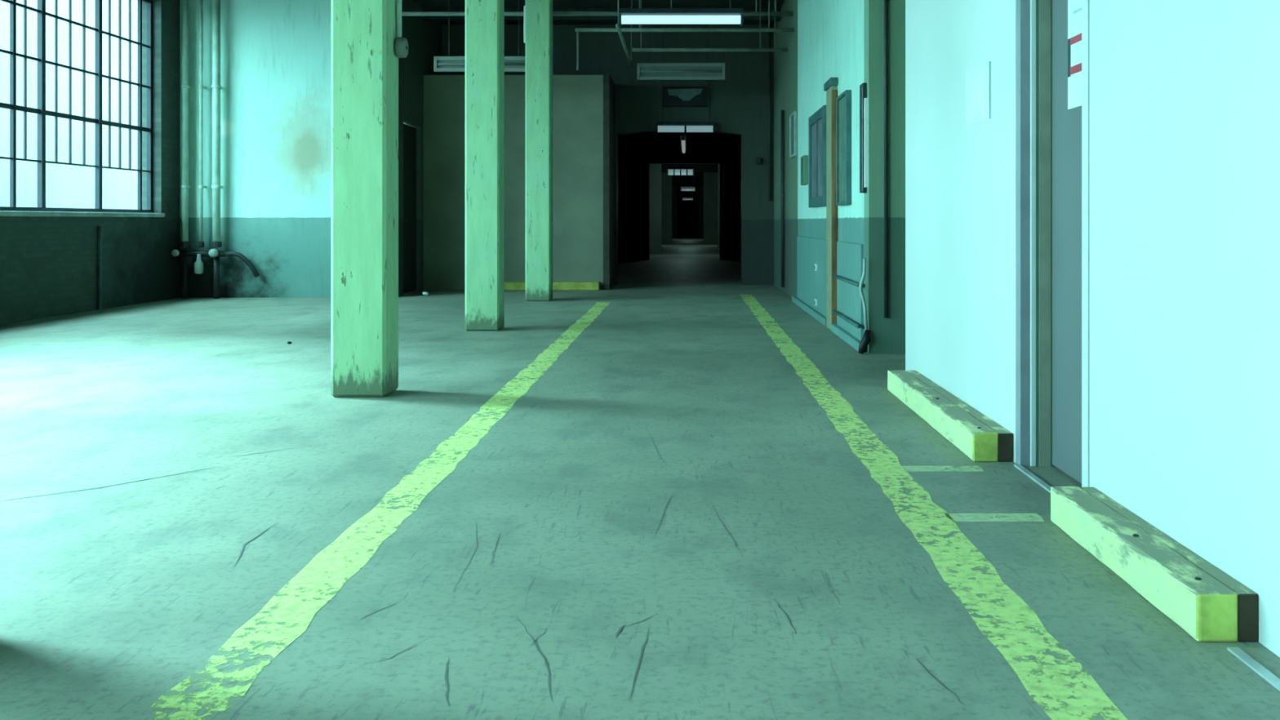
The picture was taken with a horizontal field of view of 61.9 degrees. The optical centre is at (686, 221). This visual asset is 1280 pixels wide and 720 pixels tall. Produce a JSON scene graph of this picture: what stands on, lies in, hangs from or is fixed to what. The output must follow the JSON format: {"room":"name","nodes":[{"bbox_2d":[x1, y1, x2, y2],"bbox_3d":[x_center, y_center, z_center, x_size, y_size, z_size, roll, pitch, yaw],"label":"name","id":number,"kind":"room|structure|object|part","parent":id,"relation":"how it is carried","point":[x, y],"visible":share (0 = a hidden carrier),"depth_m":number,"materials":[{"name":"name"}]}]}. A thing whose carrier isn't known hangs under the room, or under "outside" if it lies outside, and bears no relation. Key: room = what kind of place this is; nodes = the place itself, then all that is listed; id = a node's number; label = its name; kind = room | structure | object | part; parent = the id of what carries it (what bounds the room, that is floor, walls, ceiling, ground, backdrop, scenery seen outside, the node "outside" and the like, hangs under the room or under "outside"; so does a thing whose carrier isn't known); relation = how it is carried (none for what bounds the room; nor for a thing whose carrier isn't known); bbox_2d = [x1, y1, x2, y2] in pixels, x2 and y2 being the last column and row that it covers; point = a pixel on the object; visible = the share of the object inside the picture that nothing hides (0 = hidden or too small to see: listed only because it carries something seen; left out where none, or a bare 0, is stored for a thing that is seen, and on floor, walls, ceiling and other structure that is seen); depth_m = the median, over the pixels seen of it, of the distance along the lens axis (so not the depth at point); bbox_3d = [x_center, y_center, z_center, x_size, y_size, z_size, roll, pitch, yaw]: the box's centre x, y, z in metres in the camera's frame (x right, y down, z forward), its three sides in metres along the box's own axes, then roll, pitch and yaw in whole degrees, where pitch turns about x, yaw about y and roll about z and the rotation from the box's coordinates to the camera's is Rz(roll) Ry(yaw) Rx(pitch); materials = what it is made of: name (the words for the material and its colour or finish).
{"room":"empty factory floor","nodes":[
{"label":"empty factory floor","id":0,"kind":"room"},
{"bbox_2d":[0,0,179,324],"bbox_3d":[-6.800,-1.050,4.125,0.300,4.100,20.250,0,0,0],"label":"wall","id":1,"kind":"structure","parent":0,"point":[49,264],"depth_m":12.58,"materials":[{"name":"paint"}]},
{"bbox_2d":[0,0,164,217],"bbox_3d":[-6.710,-1.425,11.800,0.200,2.750,3.440,0,0,0],"label":"window","id":2,"kind":"structure","parent":1,"relation":"in","point":[11,211],"depth_m":12.00,"materials":[{"name":"black metal"}]},
{"bbox_3d":[-6.680,-0.077,11.800,0.140,0.054,3.440,0,0,0],"label":"sill","id":3,"kind":"part","parent":2,"relation":"part of","materials":[{"name":"stone"}]},
{"bbox_2d":[97,226,102,310],"bbox_3d":[-6.630,0.525,12.050,0.040,0.950,0.040,0,0,0],"label":"pipe","id":4,"kind":"object","parent":1,"relation":"attached to","point":[100,228],"visible":1,"depth_m":12.03,"materials":[{"name":"black metal"}]},
{"bbox_2d":[171,248,259,298],"bbox_3d":[-6.108,0.678,13.824,1.078,0.644,0.202,0,0,-3],"label":"pipe manifold","id":5,"kind":"object","parent":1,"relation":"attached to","point":[198,264],"visible":1,"depth_m":13.83,"materials":[{"name":"metal"}]},
{"bbox_2d":[194,253,203,274],"bbox_3d":[-6.310,0.550,13.800,0.110,0.260,0.107,0,0,0],"label":"bottle","id":6,"kind":"object","parent":5,"relation":"attached to","point":[198,265],"depth_m":13.77,"materials":[{"name":"white plastic"}]},
{"bbox_2d":[179,0,330,297],"bbox_3d":[-5.400,-1.050,14.125,3.100,4.100,0.250,0,0,0],"label":"wall","id":7,"kind":"structure","parent":0,"point":[275,55],"depth_m":14.00,"materials":[{"name":"teal paint"}]},
{"bbox_2d":[179,0,191,247],"bbox_3d":[-6.520,-1.380,13.902,0.116,3.440,0.197,0,0,0],"label":"riser pipe","id":8,"kind":"object","parent":7,"relation":"attached to","point":[184,86],"visible":1,"depth_m":13.83,"materials":[{"name":"metal"}]},
{"bbox_2d":[197,0,206,247],"bbox_3d":[-6.310,-1.380,13.912,0.076,3.440,0.177,0,0,0],"label":"riser pipe","id":9,"kind":"object","parent":7,"relation":"attached to","point":[201,243],"visible":1,"depth_m":13.84,"materials":[{"name":"metal"}]},
{"bbox_2d":[210,0,222,247],"bbox_3d":[-6.110,-1.380,13.898,0.132,3.440,0.204,0,0,0],"label":"riser pipe","id":10,"kind":"object","parent":7,"relation":"attached to","point":[216,86],"visible":1,"depth_m":13.82,"materials":[{"name":"metal"}]},
{"bbox_2d":[398,0,442,296],"bbox_3d":[-3.975,-1.050,15.675,0.250,4.100,2.850,0,0,0],"label":"wall","id":11,"kind":"structure","parent":0,"point":[424,38],"depth_m":15.31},
{"bbox_2d":[403,124,416,293],"bbox_3d":[-3.905,-0.177,14.975,0.109,2.345,0.910,0,0,0],"label":"door","id":12,"kind":"structure","parent":11,"relation":"in","point":[409,132],"depth_m":15.04,"materials":[{"name":"black paint"}]},
{"bbox_2d":[423,73,614,289],"bbox_3d":[-2.490,-0.580,16.190,2.720,3.160,1.220,0,0,0],"label":"wall partition","id":13,"kind":"structure","parent":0,"point":[584,105],"depth_m":15.60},
{"bbox_3d":[-1.175,-0.580,16.190,0.090,3.160,1.220,0,0,0],"label":"corner post","id":14,"kind":"part","parent":13,"relation":"part of","materials":[{"name":"grey metal"}]},
{"bbox_2d":[412,0,784,24],"bbox_3d":[-2.050,-3.120,5.550,10.500,0.360,23.100,0,0,0],"label":"ceiling","id":15,"kind":"structure","parent":0,"point":[426,5],"depth_m":15.42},
{"bbox_2d":[504,16,524,71],"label":"lamp","id":16,"kind":"object","parent":15,"relation":"hanging from","point":[512,64],"depth_m":13.89,"materials":[{"name":"metal"}]},
{"bbox_3d":[-2.203,-2.615,13.990,0.012,0.970,0.010,0,0,15],"label":"hanger rod","id":17,"kind":"part","parent":16,"relation":"part of","materials":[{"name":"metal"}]},
{"bbox_2d":[401,0,792,16],"bbox_3d":[-1.235,-2.876,13.780,5.210,0.448,0.055,0,0,0],"label":"conduit","id":18,"kind":"object","parent":15,"relation":"hanging from","point":[756,13],"visible":0.58,"depth_m":13.76,"materials":[{"name":"grey metal"}]},
{"bbox_2d":[615,0,633,68],"bbox_3d":[-0.800,-2.669,13.950,0.044,0.862,3.300,0,0,0],"label":"conduit","id":19,"kind":"object","parent":15,"relation":"hanging from","point":[617,25],"visible":0.92,"depth_m":13.63,"materials":[{"name":"grey metal"}]},
{"bbox_3d":[-0.800,-2.680,15.400,0.016,0.840,0.014,0,0,15],"label":"hanger rod","id":20,"kind":"part","parent":19,"relation":"part of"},
{"bbox_2d":[618,0,742,26],"bbox_3d":[-0.055,-2.519,10.500,1.210,1.162,0.220,0,0,0],"label":"lamp","id":21,"kind":"object","parent":15,"relation":"hanging from","point":[631,15],"visible":1,"depth_m":10.46,"materials":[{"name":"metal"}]},
{"bbox_2d":[636,6,724,79],"bbox_3d":[-0.080,-2.565,15.370,1.260,1.070,0.180,0,0,0],"label":"lamp","id":22,"kind":"object","parent":15,"relation":"hanging from","point":[645,71],"visible":1,"depth_m":15.28,"materials":[{"name":"metal"}]},
{"bbox_3d":[-0.537,-2.675,15.390,0.012,0.850,0.010,0,0,15],"label":"hanger rod","id":23,"kind":"part","parent":22,"relation":"part of","materials":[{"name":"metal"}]},
{"bbox_3d":[0.378,-2.675,15.390,0.012,0.850,0.010,0,0,15],"label":"hanger rod","id":24,"kind":"part","parent":22,"relation":"part of","materials":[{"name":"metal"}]},
{"bbox_2d":[574,0,794,70],"bbox_3d":[-0.025,-2.515,13.600,2.790,1.170,0.051,0,0,0],"label":"conduit","id":25,"kind":"object","parent":15,"relation":"hanging from","point":[577,29],"visible":1,"depth_m":13.58,"materials":[{"name":"grey metal"}]},
{"bbox_3d":[1.050,-2.770,13.600,0.014,0.660,0.016,0,0,45],"label":"hanger rod","id":26,"kind":"part","parent":25,"relation":"part of","materials":[{"name":"grey metal"}]},
{"bbox_2d":[656,24,714,133],"bbox_3d":[-0.020,-2.244,16.660,0.900,1.712,0.220,0,0,0],"label":"lamp","id":27,"kind":"object","parent":15,"relation":"hanging from","point":[661,126],"visible":0.85,"depth_m":16.61,"materials":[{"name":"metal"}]},
{"bbox_3d":[-0.380,-2.325,16.660,0.012,1.550,0.010,0,0,15],"label":"hanger rod","id":28,"kind":"part","parent":27,"relation":"part of","materials":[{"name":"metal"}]},
{"bbox_3d":[0.340,-2.325,16.660,0.012,1.550,0.010,0,0,15],"label":"hanger rod","id":29,"kind":"part","parent":27,"relation":"part of","materials":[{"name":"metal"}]},
{"bbox_2d":[631,0,787,51],"bbox_3d":[0.315,-2.702,14.500,2.110,0.796,0.051,0,0,0],"label":"conduit","id":30,"kind":"object","parent":15,"relation":"hanging from","point":[641,49],"visible":0.92,"depth_m":14.48,"materials":[{"name":"grey metal"}]},
{"bbox_3d":[-0.620,-2.715,14.500,0.014,0.770,0.016,0,0,-15],"label":"hanger rod","id":31,"kind":"part","parent":30,"relation":"part of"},
{"bbox_3d":[1.000,-2.715,14.500,0.014,0.770,0.016,0,0,-15],"label":"hanger rod","id":32,"kind":"part","parent":30,"relation":"part of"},
{"bbox_3d":[1.200,-2.715,14.500,0.014,0.770,0.016,0,0,-15],"label":"hanger rod","id":33,"kind":"part","parent":30,"relation":"part of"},
{"bbox_2d":[442,24,773,284],"bbox_3d":[-0.625,-1.050,16.950,6.450,4.100,0.300,0,0,0],"label":"wall","id":34,"kind":"structure","parent":0,"point":[739,104],"depth_m":16.80,"materials":[{"name":"grey paint"}]},
{"bbox_2d":[434,16,465,71],"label":"lamp","id":35,"kind":"object","parent":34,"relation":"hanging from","point":[457,64],"depth_m":13.89,"materials":[{"name":"metal"}]},
{"bbox_3d":[-3.118,-2.615,13.990,0.012,0.970,0.010,0,0,15],"label":"hanger rod","id":36,"kind":"part","parent":35,"relation":"part of","materials":[{"name":"metal"}]},
{"bbox_2d":[662,86,707,106],"bbox_3d":[-0.020,-1.955,16.756,0.720,0.310,0.078,0,0,0],"label":"sign","id":37,"kind":"object","parent":34,"relation":"attached to","point":[673,96],"visible":1,"depth_m":16.72,"materials":[{"name":"metal"}]},
{"bbox_2d":[755,157,760,164],"bbox_3d":[1.130,-0.950,16.770,0.080,0.100,0.060,0,0,0],"label":"alarm box","id":38,"kind":"object","parent":34,"relation":"attached to","point":[757,159],"visible":1,"depth_m":16.74,"materials":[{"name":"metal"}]},
{"bbox_2d":[768,23,771,200],"bbox_3d":[1.310,-1.710,16.770,0.037,2.780,0.037,0,0,22],"label":"conduit","id":39,"kind":"object","parent":34,"relation":"attached to","point":[770,33],"visible":0.89,"depth_m":16.75,"materials":[{"name":"metal"}]},
{"bbox_2d":[0,231,1279,719],"bbox_3d":[-2.050,1.099,52.000,10.500,0.201,116.000,0,0,0],"label":"floor","id":40,"kind":"structure","parent":0,"point":[668,522],"depth_m":3.46,"materials":[{"name":"concrete"}]},
{"bbox_2d":[330,0,398,397],"bbox_3d":[-1.863,-0.973,6.185,0.314,3.945,0.290,0,0,0],"label":"column","id":41,"kind":"structure","parent":40,"relation":"on","point":[364,61],"depth_m":6.04,"materials":[{"name":"green paint"}]},
{"bbox_2d":[394,0,408,57],"bbox_3d":[-1.672,-1.950,6.260,0.066,1.980,0.120,0,0,0],"label":"conduit","id":42,"kind":"object","parent":41,"relation":"attached to","point":[401,44],"visible":1,"depth_m":6.25,"materials":[{"name":"metal"}]},
{"bbox_2d":[150,302,609,719],"bbox_3d":[-1.020,0.999,7.600,0.180,0.001,11.200,0,0,0],"label":"painted line","id":43,"kind":"object","parent":40,"relation":"on","point":[331,561],"visible":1,"depth_m":3.17,"materials":[{"name":"yellow paint"}]},
{"bbox_2d":[465,0,504,331],"bbox_3d":[-1.863,-0.973,9.845,0.314,3.945,0.290,0,0,0],"label":"column","id":44,"kind":"structure","parent":40,"relation":"on","point":[484,19],"depth_m":9.70,"materials":[{"name":"green paint"}]},
{"bbox_2d":[524,0,552,301],"bbox_3d":[-1.863,-0.973,13.475,0.314,3.945,0.290,0,0,0],"label":"column","id":45,"kind":"structure","parent":40,"relation":"on","point":[538,13],"depth_m":13.33,"materials":[{"name":"green paint"}]},
{"bbox_2d":[523,5,524,43],"bbox_3d":[-2.031,-2.470,13.380,0.021,0.460,0.040,0,0,0],"label":"strip","id":46,"kind":"object","parent":45,"relation":"attached to","point":[523,6],"visible":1,"depth_m":13.36,"materials":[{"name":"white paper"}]},
{"bbox_2d":[504,281,599,290],"bbox_3d":[-2.085,0.940,15.530,1.630,0.120,0.140,0,0,0],"label":"kerb","id":47,"kind":"object","parent":40,"relation":"on","point":[508,286],"visible":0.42,"depth_m":15.46,"materials":[{"name":"yellow concrete"}]},
{"bbox_2d":[823,77,838,328],"bbox_3d":[1.342,-0.155,9.930,0.074,2.310,0.460,0,0,0],"label":"wooden post","id":48,"kind":"object","parent":40,"relation":"on","point":[830,86],"visible":0.8,"depth_m":9.76,"materials":[{"name":"brown wood"}]},
{"bbox_2d":[739,294,1128,719],"bbox_3d":[0.805,0.999,8.300,0.180,0.001,12.600,0,0,0],"label":"painted line","id":49,"kind":"object","parent":40,"relation":"on","point":[1095,700],"visible":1,"depth_m":2.98,"materials":[{"name":"yellow paint"}]},
{"bbox_2d":[902,466,983,471],"bbox_3d":[1.036,0.999,4.310,0.320,0.001,0.100,0,0,0],"label":"painted line","id":50,"kind":"object","parent":40,"relation":"on","point":[908,468],"visible":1,"depth_m":4.30,"materials":[{"name":"yellow paint"}]},
{"bbox_2d":[887,369,1013,462],"bbox_3d":[1.273,0.937,5.375,0.170,0.126,1.890,0,0,0],"label":"kerb","id":51,"kind":"object","parent":40,"relation":"on","point":[976,435],"visible":1,"depth_m":4.91,"materials":[{"name":"concrete"}]},
{"bbox_2d":[944,513,1044,521],"bbox_3d":[1.039,0.999,3.600,0.320,0.001,0.100,0,0,0],"label":"painted line","id":52,"kind":"object","parent":40,"relation":"on","point":[956,517],"visible":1,"depth_m":3.59,"materials":[{"name":"yellow paint"}]},
{"bbox_2d":[1050,486,1257,641],"bbox_3d":[1.285,0.939,3.045,0.148,0.122,1.030,0,0,0],"label":"kerb","id":53,"kind":"object","parent":40,"relation":"on","point":[1209,604],"visible":1,"depth_m":2.80,"materials":[{"name":"concrete"}]},
{"bbox_2d":[617,136,741,259],"bbox_3d":[0.000,-0.600,27.725,5.000,3.200,0.250,0,0,0],"label":"wall","id":54,"kind":"structure","parent":0,"point":[636,154],"depth_m":27.60,"materials":[{"name":"paint"}]},
{"bbox_2d":[617,130,741,197],"bbox_3d":[0.000,-2.300,58.700,5.400,0.200,83.200,0,0,0],"label":"ceiling","id":55,"kind":"structure","parent":0,"point":[651,133],"depth_m":26.96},
{"bbox_2d":[666,164,693,175],"bbox_3d":[-0.180,-1.779,31.500,0.800,0.842,0.220,0,0,0],"label":"lamp","id":56,"kind":"object","parent":55,"relation":"hanging from","point":[683,170],"visible":0.92,"depth_m":31.43,"materials":[{"name":"metal"}]},
{"bbox_2d":[680,132,686,153],"bbox_3d":[-0.060,-1.799,20.200,0.100,0.802,3.600,0,0,0],"label":"lamp","id":57,"kind":"object","parent":55,"relation":"hanging from","point":[683,143],"visible":0.8,"depth_m":19.73,"materials":[{"name":"metal"}]},
{"bbox_2d":[682,196,693,199],"bbox_3d":[0.060,-1.684,59.000,0.600,1.032,0.220,0,0,0],"label":"lamp","id":58,"kind":"object","parent":55,"relation":"hanging from","point":[683,197],"visible":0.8,"depth_m":58.95,"materials":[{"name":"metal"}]},
{"bbox_2d":[680,185,695,191],"bbox_3d":[0.060,-1.724,44.000,0.600,0.952,0.220,0,0,0],"label":"lamp","id":59,"kind":"object","parent":55,"relation":"hanging from","point":[683,188],"visible":0.89,"depth_m":43.93,"materials":[{"name":"metal"}]},
{"bbox_2d":[649,164,719,253],"bbox_3d":[0.000,-0.600,33.125,5.000,3.200,0.250,0,0,0],"label":"wall","id":60,"kind":"structure","parent":0,"point":[655,170],"depth_m":33.00,"materials":[{"name":"paint"}]},
{"bbox_2d":[671,186,703,236],"bbox_3d":[0.000,-0.600,68.125,5.000,3.200,0.250,0,0,0],"label":"wall","id":61,"kind":"structure","parent":0,"point":[676,191],"depth_m":68.00,"materials":[{"name":"paint"}]},
{"bbox_2d":[677,197,698,231],"bbox_3d":[0.000,-0.600,100.150,5.000,3.200,0.300,0,0,0],"label":"wall","id":62,"kind":"structure","parent":0,"point":[687,210],"depth_m":100.00,"materials":[{"name":"paint"}]},
{"bbox_2d":[662,172,717,243],"bbox_3d":[0.000,-0.600,48.125,5.000,3.200,0.250,0,0,0],"label":"wall","id":63,"kind":"structure","parent":0,"point":[708,180],"depth_m":48.01,"materials":[{"name":"paint"}]},
{"bbox_2d":[773,0,863,341],"bbox_3d":[1.488,-1.050,12.550,0.265,4.100,8.500,0,0,0],"label":"wall","id":64,"kind":"structure","parent":0,"point":[830,33],"depth_m":11.46,"materials":[{"name":"paint"}]},
{"bbox_2d":[780,110,784,287],"bbox_3d":[1.340,-0.315,14.900,0.046,2.470,0.046,0,0,22],"label":"conduit","id":65,"kind":"object","parent":64,"relation":"attached to","point":[782,112],"visible":1,"depth_m":14.88,"materials":[{"name":"metal"}]},
{"bbox_2d":[789,111,796,158],"bbox_3d":[1.363,-1.100,13.650,0.035,0.560,0.600,0,0,0],"label":"frame","id":66,"kind":"object","parent":64,"relation":"attached to","point":[793,117],"visible":1,"depth_m":13.64,"materials":[{"name":"metal"}]},
{"bbox_3d":[1.370,-1.100,13.650,0.019,0.512,0.552,0,0,0],"label":"panel","id":67,"kind":"part","parent":66,"relation":"part of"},
{"bbox_2d":[800,155,808,185],"bbox_3d":[1.355,-0.585,12.275,0.050,0.330,0.350,0,0,0],"label":"switch box","id":68,"kind":"object","parent":64,"relation":"attached to","point":[804,159],"visible":1,"depth_m":12.10,"materials":[{"name":"metal"}]},
{"bbox_2d":[813,263,817,271],"bbox_3d":[1.343,0.480,11.100,0.024,0.070,0.120,0,0,0],"label":"wall socket","id":69,"kind":"object","parent":64,"relation":"attached to","point":[815,264],"visible":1,"depth_m":11.04,"materials":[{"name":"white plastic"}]},
{"bbox_2d":[813,298,817,306],"bbox_3d":[1.343,0.845,11.100,0.024,0.070,0.120,0,0,0],"label":"wall socket","id":70,"kind":"object","parent":64,"relation":"attached to","point":[815,300],"visible":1,"depth_m":11.04,"materials":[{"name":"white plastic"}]},
{"bbox_2d":[808,105,826,207],"bbox_3d":[1.355,-0.640,11.000,0.050,0.980,1.280,0,0,0],"label":"wall window","id":71,"kind":"structure","parent":64,"relation":"in","point":[817,121],"depth_m":10.96,"materials":[{"name":"glass"}]},
{"bbox_3d":[1.366,-0.640,11.000,0.028,0.820,1.120,0,0,0],"label":"panel","id":72,"kind":"part","parent":71,"relation":"part of","materials":[{"name":"glass"}]},
{"bbox_2d":[791,296,860,351],"bbox_3d":[1.333,0.965,10.710,0.045,0.070,5.180,0,0,0],"label":"baseboard","id":73,"kind":"structure","parent":64,"relation":"attached to","point":[843,335],"depth_m":9.65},
{"bbox_2d":[835,89,851,205],"bbox_3d":[1.355,-0.620,9.210,0.050,0.960,0.580,0,0,0],"label":"board","id":74,"kind":"object","parent":64,"relation":"attached to","point":[843,101],"visible":1,"depth_m":9.19,"materials":[{"name":"teal paint"}]},
{"bbox_3d":[1.366,-0.620,9.210,0.028,0.912,0.532,0,0,0],"label":"panel","id":75,"kind":"part","parent":74,"relation":"part of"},
{"bbox_2d":[832,257,871,354],"bbox_3d":[1.340,0.640,8.793,0.098,0.722,1.574,0,0,0],"label":"pipe rail","id":76,"kind":"object","parent":64,"relation":"attached to","point":[866,339],"visible":1,"depth_m":8.06,"materials":[{"name":"grey metal"}]},
{"bbox_3d":[1.325,0.490,8.900,0.032,0.032,1.360,0,0,0],"label":"rail","id":77,"kind":"part","parent":76,"relation":"part of","materials":[{"name":"metal"}]},
{"bbox_3d":[1.325,0.810,8.900,0.032,0.032,1.360,0,0,0],"label":"rail","id":78,"kind":"part","parent":76,"relation":"part of","materials":[{"name":"grey metal"}]},
{"bbox_2d":[859,82,867,192],"bbox_3d":[1.363,-0.640,8.207,0.035,0.840,0.185,0,0,0],"label":"sign","id":79,"kind":"object","parent":64,"relation":"attached to","point":[863,87],"visible":1,"depth_m":8.16,"materials":[{"name":"metal"}]},
{"bbox_2d":[863,0,905,353],"bbox_3d":[2.115,-1.050,8.190,1.470,4.100,0.220,0,0,0],"label":"wall","id":80,"kind":"structure","parent":0,"point":[887,335],"depth_m":8.08,"materials":[{"name":"paint"}]},
{"bbox_2d":[884,0,888,318],"bbox_3d":[1.507,-1.185,8.062,0.032,3.830,0.032,0,0,0],"label":"conduit","id":81,"kind":"object","parent":80,"relation":"attached to","point":[886,2],"visible":1,"depth_m":8.05,"materials":[{"name":"metal"}]},
{"bbox_2d":[905,0,1030,466],"bbox_3d":[1.410,-1.050,5.491,0.100,4.100,2.278,0,0,0],"label":"wall panel","id":82,"kind":"object","parent":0,"point":[967,188],"visible":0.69,"depth_m":5.10,"materials":[{"name":"white paint"}]},
{"bbox_2d":[965,61,991,126],"bbox_3d":[1.357,-0.588,4.979,0.006,0.255,0.421,0,0,0],"label":"notice","id":83,"kind":"object","parent":82,"relation":"attached to","point":[978,82],"visible":1,"depth_m":4.96,"materials":[{"name":"white paper"}]},
{"bbox_3d":[1.382,-1.050,4.381,0.040,4.100,0.058,0,0,0],"label":"panel","id":84,"kind":"part","parent":82,"relation":"part of","materials":[{"name":"metal"}]},
{"bbox_2d":[1030,0,1081,483],"bbox_3d":[1.501,-1.050,3.905,0.198,4.100,1.010,0,0,0],"label":"door","id":85,"kind":"structure","parent":82,"relation":"attached to","point":[1055,130],"depth_m":4.30,"materials":[{"name":"grey paint"}]},
{"bbox_2d":[1067,0,1081,109],"bbox_3d":[1.484,-0.745,3.980,0.006,0.620,0.340,0,0,0],"label":"notice","id":86,"kind":"object","parent":85,"relation":"attached to","point":[1074,6],"visible":0.4,"depth_m":4.08,"materials":[{"name":"white paper"}]},
{"bbox_2d":[1072,7,1081,13],"bbox_3d":[1.482,-0.799,3.980,0.002,0.008,0.220,0,0,0],"label":"print","id":87,"kind":"object","parent":86,"relation":"attached to","point":[1075,10],"depth_m":4.05},
{"bbox_2d":[1081,0,1279,657],"bbox_3d":[1.410,-1.050,-1.163,0.100,4.100,9.675,0,0,0],"label":"wall","id":88,"kind":"structure","parent":0,"point":[1180,99],"depth_m":2.91,"materials":[{"name":"white paint"}]},
{"bbox_2d":[1013,463,1050,493],"bbox_3d":[1.350,0.996,3.960,0.024,0.008,0.800,0,0,0],"label":"trim","id":89,"kind":"structure","parent":88,"relation":"attached to","point":[1020,467],"depth_m":4.14,"materials":[{"name":"metal"}]},
{"bbox_3d":[1.390,-1.050,3.650,0.060,4.100,0.050,0,0,0],"label":"corner trim","id":90,"kind":"part","parent":88,"relation":"part of","materials":[{"name":"white metal"}]},
{"bbox_2d":[1226,647,1279,691],"bbox_3d":[1.275,0.997,1.445,0.026,0.006,2.090,0,0,0],"label":"trim","id":91,"kind":"structure","parent":88,"relation":"attached to","point":[1274,681],"depth_m":2.38,"materials":[{"name":"metal"}]},
{"bbox_3d":[-33.475,1.200,10.000,53.050,0.200,100.000,0,0,0],"label":"yard","id":92,"kind":"structure","parent":0,"visible":0},
{"bbox_2d":[0,0,137,209],"bbox_3d":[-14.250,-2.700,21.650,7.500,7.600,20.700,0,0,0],"label":"window panes","id":93,"kind":"object","parent":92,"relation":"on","point":[67,186],"visible":0.17,"depth_m":18.13,"materials":[{"name":"glass"}]}
]}

